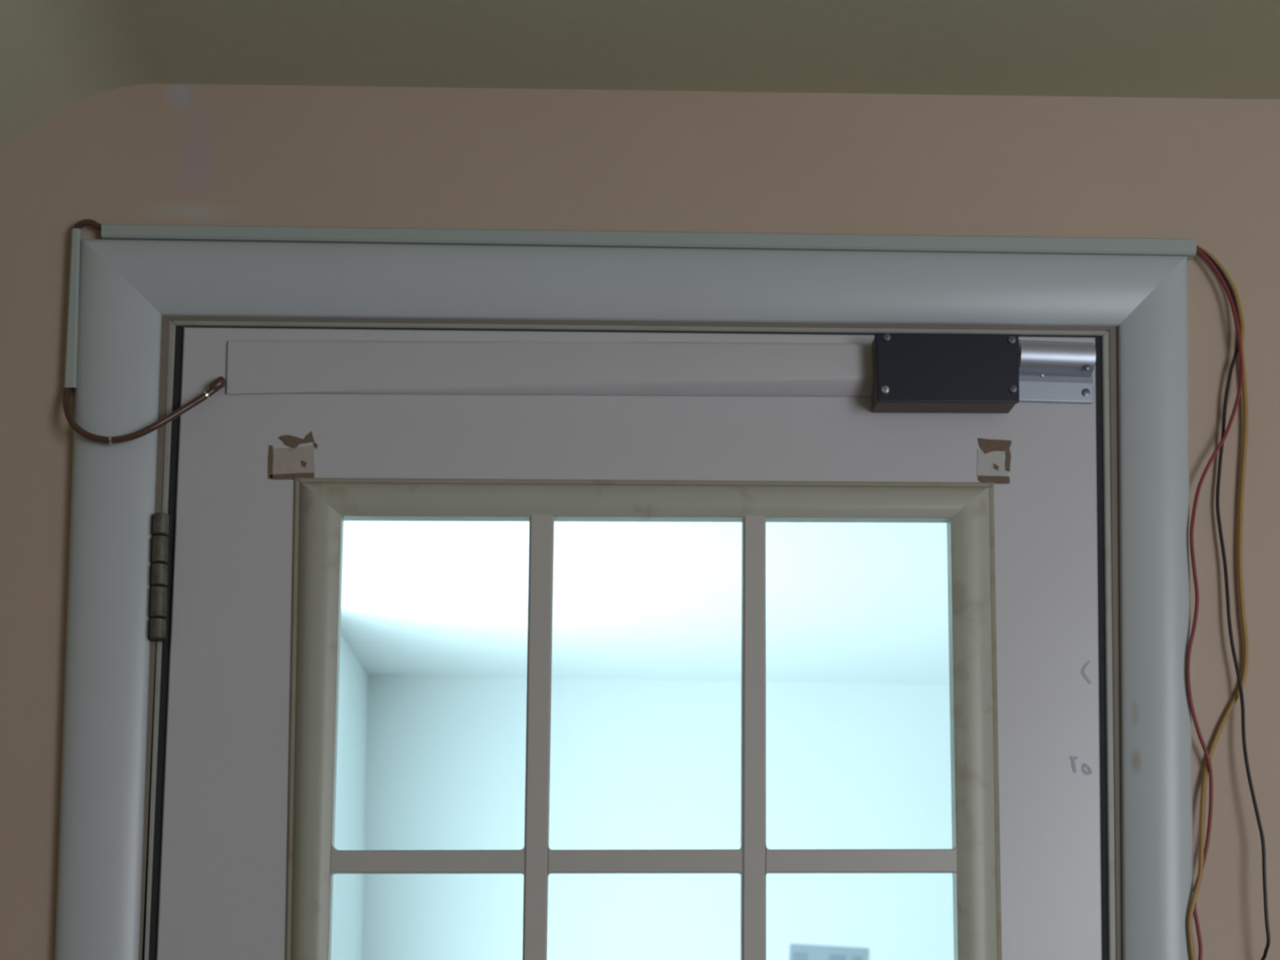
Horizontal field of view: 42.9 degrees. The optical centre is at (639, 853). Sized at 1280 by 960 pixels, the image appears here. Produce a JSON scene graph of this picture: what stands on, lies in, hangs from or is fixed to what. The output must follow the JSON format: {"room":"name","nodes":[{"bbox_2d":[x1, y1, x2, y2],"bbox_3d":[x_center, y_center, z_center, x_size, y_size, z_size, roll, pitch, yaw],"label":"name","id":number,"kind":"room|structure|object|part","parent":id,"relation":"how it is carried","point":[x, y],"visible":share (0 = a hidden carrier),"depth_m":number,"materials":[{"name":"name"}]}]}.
{"room":"hallway","nodes":[
{"label":"hallway","id":0,"kind":"room"},
{"bbox_2d":[331,633,367,959],"bbox_3d":[-0.835,0.484,3.304,0.140,2.308,3.256,1,-4,-3],"label":"wall","id":1,"kind":"structure","parent":0,"point":[349,821],"depth_m":4.62,"materials":[{"name":"white paint"}]},
{"bbox_2d":[0,83,1279,959],"bbox_3d":[0.165,0.351,1.669,3.600,2.347,0.120,1,-4,-3],"label":"wall","id":2,"kind":"structure","parent":0,"point":[1206,171],"depth_m":1.67,"materials":[{"name":"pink paint"}]},
{"bbox_2d":[63,228,84,391],"bbox_3d":[-0.566,-0.543,1.631,0.012,0.163,0.014,1,-4,-3],"label":"channel","id":3,"kind":"object","parent":2,"relation":"attached to","point":[71,350],"visible":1,"depth_m":1.62,"materials":[{"name":"white plastic"}]},
{"bbox_2d":[62,218,226,444],"bbox_3d":[-0.492,-0.518,1.622,0.160,0.235,0.030,1,-4,-3],"label":"cable","id":4,"kind":"object","parent":3,"relation":"attached to","point":[218,384],"visible":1,"depth_m":1.61,"materials":[{"name":"rubber"}]},
{"bbox_2d":[54,239,1194,959],"bbox_3d":[-0.010,0.449,1.649,1.136,2.145,0.152,1,-4,-3],"label":"door frame","id":5,"kind":"structure","parent":2,"relation":"attached to","point":[195,278],"depth_m":1.64,"materials":[{"name":"white paint"}]},
{"bbox_2d":[148,327,1102,959],"bbox_3d":[-0.016,0.484,1.597,0.962,2.052,0.064,1,-4,-3],"label":"door","id":6,"kind":"structure","parent":2,"relation":"in","point":[268,485],"depth_m":1.64,"materials":[{"name":"white paint"}]},
{"bbox_2d":[226,340,873,396],"bbox_3d":[-0.084,-0.491,1.650,0.661,0.067,0.014,1,-4,-3],"label":"cover","id":7,"kind":"object","parent":6,"relation":"attached to","point":[721,369],"visible":0.94,"depth_m":1.65,"materials":[{"name":"white paint"}]},
{"bbox_3d":[0.008,-0.356,1.650,0.699,0.045,0.022,1,-4,-3],"label":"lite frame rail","id":8,"kind":"part","parent":6,"relation":"part of","materials":[{"name":"beige wood"}]},
{"bbox_2d":[871,333,1019,413],"bbox_3d":[0.308,-0.487,1.656,0.146,0.074,0.040,1,-4,-3],"label":"junction box","id":9,"kind":"object","parent":6,"relation":"attached to","point":[913,372],"visible":1,"depth_m":1.64,"materials":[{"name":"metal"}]},
{"bbox_3d":[0.427,-0.495,1.671,0.080,0.062,0.024,1,-4,-3],"label":"aluminium rail","id":10,"kind":"part","parent":6,"relation":"part of","materials":[{"name":"silver metal"}]},
{"bbox_3d":[0.426,-0.509,1.671,0.077,0.035,0.024,1,-4,-3],"label":"rounded rail","id":11,"kind":"part","parent":6,"relation":"part of","materials":[{"name":"metal"}]},
{"bbox_2d":[101,223,1196,259],"bbox_3d":[0.018,-0.626,1.666,1.116,0.031,0.014,1,-4,-3],"label":"channel","id":12,"kind":"object","parent":2,"relation":"attached to","point":[659,239],"visible":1,"depth_m":1.66,"materials":[{"name":"white plastic"}]},
{"bbox_2d":[1186,248,1243,959],"bbox_3d":[0.582,0.054,1.638,0.070,1.371,0.018,1,-4,-3],"label":"wire","id":13,"kind":"object","parent":12,"relation":"hanging from","point":[1200,252],"visible":1,"depth_m":1.65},
{"bbox_2d":[1186,244,1248,959],"bbox_3d":[0.582,0.051,1.640,0.086,1.377,0.023,1,-4,-3],"label":"wire","id":14,"kind":"object","parent":12,"relation":"hanging from","point":[1246,650],"visible":1,"depth_m":1.67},
{"bbox_2d":[1196,246,1270,959],"bbox_3d":[0.595,0.045,1.636,0.080,1.359,0.024,1,-4,-3],"label":"wire","id":15,"kind":"object","parent":12,"relation":"hanging from","point":[1228,384],"visible":1,"depth_m":1.66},
{"bbox_2d":[0,0,1279,150],"bbox_3d":[0.257,-0.577,-0.025,3.600,0.844,3.400,1,-4,-3],"label":"ceiling","id":16,"kind":"structure","parent":0,"point":[56,55],"depth_m":1.60,"materials":[{"name":"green paint"}]},
{"bbox_2d":[340,520,949,684],"bbox_3d":[0.638,-0.674,3.502,2.958,0.050,3.336,1,-4,-3],"label":"ceiling","id":17,"kind":"structure","parent":0,"point":[865,602],"depth_m":3.99,"materials":[{"name":"white paint"}]},
{"bbox_2d":[362,675,953,959],"bbox_3d":[0.550,0.620,5.037,2.958,2.308,0.080,1,-4,-3],"label":"wall","id":18,"kind":"structure","parent":0,"point":[636,764],"depth_m":5.03,"materials":[{"name":"white paint"}]},
{"bbox_2d":[789,943,868,959],"bbox_3d":[0.573,0.443,5.009,0.259,0.328,0.004,1,-4,-3],"label":"notice","id":19,"kind":"object","parent":18,"relation":"attached to","point":[797,952],"visible":1,"depth_m":5.02,"materials":[{"name":"white paper"}]}
]}

